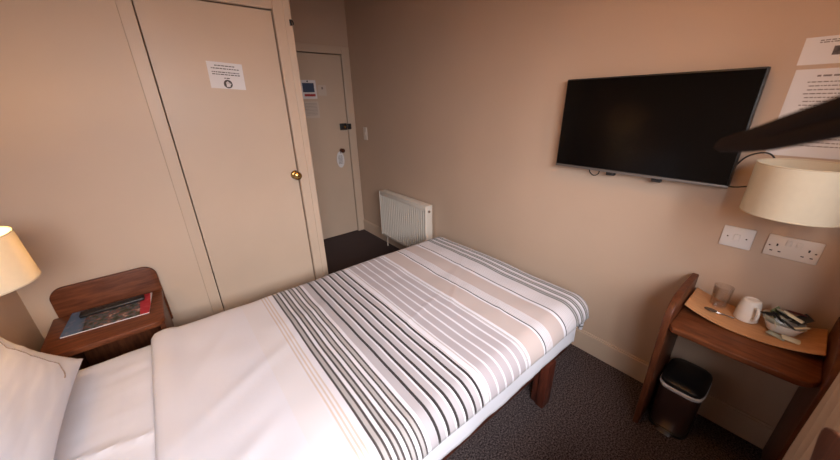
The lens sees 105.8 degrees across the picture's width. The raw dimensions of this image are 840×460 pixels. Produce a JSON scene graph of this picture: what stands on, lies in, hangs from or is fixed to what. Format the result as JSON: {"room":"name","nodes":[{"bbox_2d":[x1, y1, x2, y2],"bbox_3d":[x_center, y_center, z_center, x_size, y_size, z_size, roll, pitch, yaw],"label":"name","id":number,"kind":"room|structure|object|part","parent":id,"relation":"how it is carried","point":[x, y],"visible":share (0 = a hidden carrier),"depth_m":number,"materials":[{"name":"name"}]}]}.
{"room":"hotel room","nodes":[
{"label":"hotel room","id":0,"kind":"room"},
{"bbox_2d":[0,290,44,351],"bbox_3d":[-1.500,-0.119,0.768,0.100,2.720,4.005,-18,27,-35],"label":"wall","id":1,"kind":"structure","parent":0,"point":[17,326],"depth_m":1.35,"materials":[{"name":"paint"}]},
{"bbox_2d":[0,226,40,295],"bbox_3d":[-1.313,0.135,0.928,0.253,0.226,0.253,-18,27,-35],"label":"wall lamp","id":2,"kind":"object","parent":1,"relation":"attached to","point":[18,269],"visible":1,"depth_m":0.94,"materials":[{"name":"beige fabric"}]},
{"bbox_2d":[0,0,315,339],"bbox_3d":[-1.686,-0.645,2.085,1.399,2.720,1.367,-18,27,-35],"label":"wall","id":3,"kind":"structure","parent":0,"point":[87,190],"depth_m":1.42,"materials":[{"name":"beige paint"}]},
{"bbox_2d":[115,0,328,314],"bbox_3d":[-0.988,-0.228,1.896,0.742,2.060,0.020,-18,27,-35],"label":"trim","id":4,"kind":"structure","parent":3,"relation":"attached to","point":[286,46],"depth_m":1.77,"materials":[{"name":"paint"}]},
{"bbox_2d":[132,0,314,310],"bbox_3d":[-0.998,-0.193,1.902,0.593,1.968,0.108,-18,27,-35],"label":"door","id":5,"kind":"structure","parent":3,"relation":"in","point":[234,147],"depth_m":1.77,"materials":[{"name":"paint"}]},
{"bbox_2d":[206,61,245,89],"bbox_3d":[-1.014,-0.808,1.667,0.165,0.135,0.003,-18,27,-35],"label":"notice","id":6,"kind":"object","parent":5,"relation":"attached to","point":[222,75],"visible":1,"depth_m":1.67,"materials":[{"name":"white paper"}]},
{"bbox_3d":[-0.778,-0.344,2.007,0.054,0.054,0.067,-18,27,-35],"label":"knob","id":7,"kind":"part","parent":5,"relation":"part of","materials":[{"name":"gold metal"}]},
{"bbox_2d":[131,0,358,271],"bbox_3d":[-1.732,-0.983,2.927,2.470,2.720,0.100,-18,27,-35],"label":"wall","id":8,"kind":"structure","parent":0,"point":[319,22],"depth_m":3.10,"materials":[{"name":"paint"}]},
{"bbox_2d":[296,52,357,238],"bbox_3d":[-1.087,-0.821,3.473,0.786,1.967,0.101,-18,27,-35],"label":"door","id":9,"kind":"structure","parent":8,"relation":"in","point":[328,134],"depth_m":3.52,"materials":[{"name":"paint"}]},
{"bbox_2d":[300,80,317,98],"bbox_3d":[-1.123,-1.423,3.219,0.152,0.175,0.002,-18,27,-35],"label":"notice","id":10,"kind":"object","parent":9,"relation":"attached to","point":[309,91],"visible":0.98,"depth_m":3.22,"materials":[{"name":"white paper"}]},
{"bbox_2d":[302,83,314,91],"bbox_3d":[-1.127,-1.438,3.209,0.118,0.086,0.001,-18,27,-35],"label":"picture","id":11,"kind":"object","parent":10,"relation":"on","point":[306,87],"depth_m":3.21,"materials":[{"name":"blue paper"}]},
{"bbox_2d":[304,101,319,117],"bbox_3d":[-1.119,-1.245,3.292,0.155,0.160,0.002,-18,27,-35],"label":"sheet","id":12,"kind":"object","parent":9,"relation":"attached to","point":[311,108],"visible":0.98,"depth_m":3.29,"materials":[{"name":"beige paper"}]},
{"bbox_2d":[318,85,326,95],"bbox_3d":[-1.015,-1.451,3.302,0.090,0.100,0.002,-18,27,-35],"label":"notice","id":13,"kind":"object","parent":9,"relation":"attached to","point":[322,91],"visible":1,"depth_m":3.30,"materials":[{"name":"beige paper"}]},
{"bbox_2d":[337,149,343,167],"bbox_3d":[-0.900,-0.817,3.621,0.099,0.212,0.021,-18,27,-35],"label":"hanger","id":14,"kind":"object","parent":9,"relation":"hanging from","point":[340,157],"visible":0.81,"depth_m":3.63,"materials":[{"name":"white plastic"}]},
{"bbox_2d":[295,43,363,230],"bbox_3d":[-1.093,-0.850,3.454,0.927,2.055,0.016,-18,27,-35],"label":"trim","id":15,"kind":"structure","parent":8,"relation":"attached to","point":[344,51],"depth_m":3.53,"materials":[{"name":"paint"}]},
{"bbox_2d":[213,230,762,459],"bbox_3d":[-0.538,0.841,2.111,2.670,0.100,4.205,-18,27,-35],"label":"floor","id":16,"kind":"structure","parent":0,"point":[588,414],"depth_m":1.58,"materials":[{"name":"brown carpet"}]},
{"bbox_2d":[40,267,174,370],"bbox_3d":[-1.446,0.625,1.568,0.409,0.742,0.366,-18,27,-35],"label":"bedside table","id":17,"kind":"object","parent":16,"relation":"on","point":[104,343],"visible":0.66,"depth_m":1.53,"materials":[{"name":"red wood"}]},
{"bbox_3d":[-1.579,0.746,1.499,0.020,0.573,0.322,-18,27,-35],"label":"panel","id":18,"kind":"part","parent":17,"relation":"part of","materials":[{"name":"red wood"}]},
{"bbox_2d":[59,293,151,338],"bbox_3d":[-1.471,0.396,1.512,0.302,0.006,0.210,-16,26,-32],"label":"magazine","id":19,"kind":"object","parent":17,"relation":"on","point":[75,325],"visible":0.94,"depth_m":1.48,"materials":[{"name":"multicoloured paper"}]},
{"bbox_2d":[79,294,144,317],"bbox_3d":[-1.494,0.369,1.548,0.236,0.018,0.046,-17,27,-34],"label":"remote control","id":20,"kind":"object","parent":19,"relation":"on","point":[100,309],"visible":1,"depth_m":1.54,"materials":[{"name":"black plastic"}]},
{"bbox_3d":[-1.552,0.389,1.623,0.392,0.342,0.020,-18,27,-35],"label":"panel","id":21,"kind":"part","parent":17,"relation":"part of","materials":[{"name":"red wood"}]},
{"bbox_3d":[-1.364,0.483,1.407,0.338,0.025,0.016,-18,27,-35],"label":"rail","id":22,"kind":"part","parent":17,"relation":"part of","materials":[{"name":"red wood"}]},
{"bbox_3d":[-1.300,0.656,1.707,0.020,0.573,0.322,-18,27,-35],"label":"panel","id":23,"kind":"part","parent":17,"relation":"part of","materials":[{"name":"red wood"}]},
{"bbox_2d":[442,345,568,459],"bbox_3d":[-0.306,0.842,1.562,2.135,0.300,1.095,-18,27,-35],"label":"bed","id":24,"kind":"object","parent":16,"relation":"on","point":[542,381],"visible":0.16,"depth_m":1.62,"materials":[{"name":"brown wood"},{"name":"striped fabric"}]},
{"bbox_3d":[0.641,0.790,1.662,0.072,0.285,0.076,-18,27,-35],"label":"leg","id":25,"kind":"part","parent":24,"relation":"part of","materials":[{"name":"brown wood"}]},
{"bbox_3d":[-0.328,0.598,1.469,2.115,0.218,1.065,-18,27,-35],"label":"mattress","id":26,"kind":"object","parent":24,"relation":"on","visible":0},
{"bbox_2d":[54,328,575,459],"bbox_3d":[-0.325,0.586,1.473,2.133,0.251,1.132,-18,27,-35],"label":"sheet","id":27,"kind":"object","parent":26,"relation":"on","point":[109,413],"visible":0.08,"depth_m":1.13,"materials":[{"name":"white fabric"}]},
{"bbox_2d":[0,337,82,459],"bbox_3d":[-1.169,0.455,0.848,0.220,0.352,0.670,-18,27,-35],"label":"pillow","id":28,"kind":"object","parent":27,"relation":"on","point":[36,387],"visible":1,"depth_m":0.92,"materials":[{"name":"white fabric"}]},
{"bbox_2d":[151,237,588,459],"bbox_3d":[-0.145,0.503,1.593,1.826,0.275,1.213,-18,27,-35],"label":"duvet","id":29,"kind":"object","parent":27,"relation":"on","point":[384,357],"visible":1,"depth_m":1.26,"materials":[{"name":"white fabric"}]},
{"bbox_2d":[648,358,712,439],"bbox_3d":[1.254,0.816,1.542,0.248,0.302,0.170,-18,27,-35],"label":"pedal bin","id":30,"kind":"object","parent":16,"relation":"on","point":[684,385],"visible":1,"depth_m":1.49,"materials":[{"name":"brown plastic"}]},
{"bbox_3d":[1.260,0.690,1.498,0.220,0.034,0.164,-18,27,-35],"label":"lid","id":31,"kind":"part","parent":30,"relation":"part of","materials":[{"name":"black plastic"}]},
{"bbox_2d":[632,273,839,459],"bbox_3d":[1.294,0.650,1.361,0.362,0.745,0.460,-18,27,-35],"label":"desk","id":32,"kind":"object","parent":16,"relation":"on","point":[814,375],"visible":0.82,"depth_m":1.21,"materials":[{"name":"red wood"}]},
{"bbox_3d":[1.162,0.588,1.521,0.350,0.745,0.026,-18,27,-35],"label":"panel","id":33,"kind":"part","parent":32,"relation":"part of","materials":[{"name":"red wood"}]},
{"bbox_2d":[684,287,827,355],"bbox_3d":[1.344,0.369,1.296,0.211,0.042,0.396,-18,27,-35],"label":"tray","id":34,"kind":"object","parent":32,"relation":"on","point":[813,341],"visible":0.74,"depth_m":1.27,"materials":[{"name":"brown wood"}]},
{"bbox_2d":[704,307,733,318],"bbox_3d":[1.265,0.354,1.345,0.099,0.016,0.030,19,29,40],"label":"teaspoon","id":35,"kind":"object","parent":34,"relation":"on","point":[707,308],"visible":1,"depth_m":1.35,"materials":[{"name":"silver metal"}]},
{"bbox_2d":[733,296,762,323],"bbox_3d":[1.348,0.328,1.303,0.095,0.094,0.076,-18,27,-35],"label":"mug","id":36,"kind":"object","parent":34,"relation":"on","point":[748,309],"visible":1,"depth_m":1.29,"materials":[{"name":"white ceramic"}]},
{"bbox_3d":[1.339,0.342,1.267,0.010,0.065,0.034,7,23,20],"label":"handle","id":37,"kind":"part","parent":36,"relation":"part of","materials":[{"name":"white ceramic"}]},
{"bbox_2d":[766,330,784,340],"bbox_3d":[1.363,0.403,1.215,0.034,0.010,0.052,-10,24,-22],"label":"sachet","id":38,"kind":"object","parent":34,"relation":"on","point":[770,332],"visible":0.99,"depth_m":1.21,"materials":[{"name":"grey paper"}]},
{"bbox_2d":[763,310,806,336],"bbox_3d":[1.410,0.370,1.238,0.116,0.045,0.116,18,29,39],"label":"bowl","id":39,"kind":"object","parent":34,"relation":"on","point":[782,328],"visible":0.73,"depth_m":1.22,"materials":[{"name":"white ceramic"}]},
{"bbox_2d":[760,311,779,316],"bbox_3d":[1.381,0.331,1.252,0.026,0.042,0.057,-8,23,-17],"label":"sachet","id":40,"kind":"object","parent":39,"relation":"in","point":[762,312],"visible":0.89,"depth_m":1.25,"materials":[{"name":"black"}]},
{"bbox_2d":[764,314,779,325],"bbox_3d":[1.357,0.351,1.226,0.018,0.038,0.056,-4,22,-8],"label":"sachet","id":41,"kind":"object","parent":39,"relation":"in","point":[769,319],"visible":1,"depth_m":1.23,"materials":[{"name":"grey paper"}]},
{"bbox_2d":[770,306,780,317],"bbox_3d":[1.417,0.327,1.262,0.056,0.037,0.020,-8,23,-17],"label":"sachet","id":42,"kind":"object","parent":39,"relation":"in","point":[777,307],"visible":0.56,"depth_m":1.26,"materials":[{"name":"green paper"}]},
{"bbox_2d":[772,310,784,323],"bbox_3d":[1.389,0.337,1.232,0.028,0.037,0.056,3,22,11],"label":"sachet","id":43,"kind":"object","parent":39,"relation":"in","point":[777,316],"visible":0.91,"depth_m":1.22,"materials":[{"name":"black paper"}]},
{"bbox_2d":[777,311,791,318],"bbox_3d":[1.420,0.330,1.231,0.053,0.021,0.032,-4,22,-8],"label":"sachet","id":44,"kind":"object","parent":39,"relation":"in","point":[782,314],"visible":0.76,"depth_m":1.22,"materials":[{"name":"black paper"}]},
{"bbox_2d":[781,319,795,330],"bbox_3d":[1.386,0.356,1.196,0.031,0.036,0.053,-10,24,-22],"label":"sachet","id":45,"kind":"object","parent":39,"relation":"in","point":[784,321],"visible":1,"depth_m":1.19,"materials":[{"name":"black"}]},
{"bbox_2d":[784,311,803,323],"bbox_3d":[1.419,0.331,1.209,0.014,0.014,0.062,-6,22,-13],"label":"sachet","id":46,"kind":"object","parent":39,"relation":"in","point":[788,313],"visible":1,"depth_m":1.20,"materials":[{"name":"beige paper"}]},
{"bbox_2d":[787,310,806,316],"bbox_3d":[1.457,0.323,1.226,0.030,0.030,0.055,-4,22,-8],"label":"sachet","id":47,"kind":"object","parent":39,"relation":"in","point":[793,312],"visible":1,"depth_m":1.22,"materials":[{"name":"red"}]},
{"bbox_2d":[788,327,810,329],"bbox_3d":[1.409,0.366,1.182,0.061,0.022,0.014,7,23,20],"label":"sachet","id":48,"kind":"object","parent":39,"relation":"in","point":[799,328],"visible":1,"depth_m":1.18,"materials":[{"name":"beige paper"}]},
{"bbox_2d":[790,321,808,324],"bbox_3d":[1.435,0.351,1.205,0.033,0.027,0.052,12,25,29],"label":"sachet","id":49,"kind":"object","parent":39,"relation":"in","point":[794,322],"visible":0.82,"depth_m":1.19,"materials":[{"name":"black"}]},
{"bbox_2d":[791,314,814,325],"bbox_3d":[1.453,0.341,1.207,0.051,0.037,0.032,3,22,11],"label":"sachet","id":50,"kind":"object","parent":39,"relation":"in","point":[808,319],"visible":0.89,"depth_m":1.20,"materials":[{"name":"black"}]},
{"bbox_2d":[781,334,800,344],"bbox_3d":[1.384,0.409,1.183,0.052,0.010,0.034,17,28,38],"label":"sachet","id":51,"kind":"object","parent":34,"relation":"on","point":[785,337],"visible":1,"depth_m":1.18,"materials":[{"name":"beige paper"}]},
{"bbox_3d":[1.435,0.709,1.207,0.350,0.745,0.026,-18,27,-35],"label":"panel","id":52,"kind":"part","parent":32,"relation":"part of","materials":[{"name":"red wood"}]},
{"bbox_2d":[810,427,839,459],"bbox_3d":[0.513,0.785,0.737,0.500,0.990,0.330,-18,27,-35],"label":"wooden chair","id":53,"kind":"object","parent":16,"relation":"on","point":[827,446],"visible":1,"depth_m":0.57,"materials":[{"name":"red wood"}]},
{"bbox_2d":[344,0,839,426],"bbox_3d":[0.432,-0.787,2.328,0.100,2.720,4.205,-18,27,-35],"label":"wall","id":54,"kind":"structure","parent":0,"point":[460,103],"depth_m":1.81,"materials":[{"name":"paint"}]},
{"bbox_2d":[363,127,367,139],"bbox_3d":[-0.604,-1.063,3.501,0.012,0.135,0.075,-18,27,-35],"label":"switch","id":55,"kind":"object","parent":54,"relation":"attached to","point":[364,128],"visible":1,"depth_m":3.49,"materials":[{"name":"beige plastic"}]},
{"bbox_2d":[379,189,431,246],"bbox_3d":[-0.143,-0.026,3.245,0.110,0.646,0.777,-18,27,-35],"label":"radiator","id":56,"kind":"object","parent":54,"relation":"attached to","point":[407,221],"visible":0.88,"depth_m":3.15,"materials":[{"name":"white metal"}]},
{"bbox_2d":[380,189,430,206],"bbox_3d":[-0.163,-0.320,3.123,0.084,0.009,0.763,-18,27,-35],"label":"grille","id":57,"kind":"object","parent":56,"relation":"attached to","point":[399,197],"depth_m":3.08,"materials":[{"name":"metal"}]},
{"bbox_2d":[363,219,774,448],"bbox_3d":[0.444,0.440,2.741,0.016,0.135,3.705,-18,27,-35],"label":"baseboard","id":58,"kind":"structure","parent":54,"relation":"attached to","point":[744,425],"depth_m":1.77,"materials":[{"name":"paint"}]},
{"bbox_2d":[556,66,774,188],"bbox_3d":[1.081,-0.450,1.454,0.072,0.481,0.880,-18,27,-35],"label":"television","id":59,"kind":"object","parent":54,"relation":"attached to","point":[662,126],"visible":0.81,"depth_m":1.41,"materials":[{"name":"black plastic"}]},
{"bbox_2d":[719,225,756,249],"bbox_3d":[1.348,0.032,1.352,0.015,0.089,0.099,-18,27,-35],"label":"light switch","id":60,"kind":"object","parent":54,"relation":"attached to","point":[742,238],"visible":1,"depth_m":1.35,"materials":[{"name":"white plastic"}]},
{"bbox_2d":[739,158,839,227],"bbox_3d":[1.308,-0.111,1.104,0.294,0.238,0.259,-18,27,-35],"label":"wall lamp","id":61,"kind":"object","parent":54,"relation":"attached to","point":[804,192],"visible":1,"depth_m":1.02,"materials":[{"name":"beige fabric"}]},
{"bbox_2d":[762,234,825,264],"bbox_3d":[1.449,0.074,1.237,0.013,0.087,0.144,-18,27,-35],"label":"double socket","id":62,"kind":"object","parent":54,"relation":"attached to","point":[808,252],"visible":1,"depth_m":1.23,"materials":[{"name":"beige plastic"}]},
{"bbox_2d":[765,67,839,159],"bbox_3d":[1.402,-0.402,1.104,0.002,0.293,0.210,-18,27,-35],"label":"notice","id":63,"kind":"object","parent":54,"relation":"attached to","point":[808,87],"visible":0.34,"depth_m":1.12,"materials":[{"name":"white paper"}]},
{"bbox_2d":[796,35,839,65],"bbox_3d":[1.396,-0.590,1.031,0.003,0.084,0.211,-18,27,-35],"label":"notice","id":64,"kind":"object","parent":54,"relation":"attached to","point":[825,49],"visible":1,"depth_m":1.07,"materials":[{"name":"white paper"}]},
{"bbox_2d":[831,45,839,54],"bbox_3d":[1.391,-0.590,1.036,0.001,0.027,0.055,-18,27,-35],"label":"picture","id":65,"kind":"object","parent":64,"relation":"attached to","point":[835,49],"depth_m":1.05},
{"bbox_3d":[0.696,0.092,0.133,2.470,2.720,0.200,-18,27,-35],"label":"wall","id":66,"kind":"structure","parent":0,"visible":0},
{"bbox_2d":[714,96,839,151],"bbox_3d":[0.202,-0.044,0.057,0.023,0.186,1.022,11,25,28],"label":"strap","id":67,"kind":"object","parent":66,"relation":"attached to","point":[819,122],"visible":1,"depth_m":0.28,"materials":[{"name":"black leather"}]},
{"bbox_3d":[0.417,-0.513,-0.159,1.940,0.024,0.065,-18,27,-35],"label":"pole","id":68,"kind":"object","parent":66,"relation":"attached to","visible":0},
{"bbox_2d":[782,372,839,459],"bbox_3d":[0.996,0.238,0.664,0.299,2.000,0.052,-18,27,-35],"label":"curtain","id":69,"kind":"object","parent":68,"relation":"hanging from","point":[826,413],"visible":0.6,"depth_m":0.84,"materials":[{"name":"beige fabric"}]}
]}

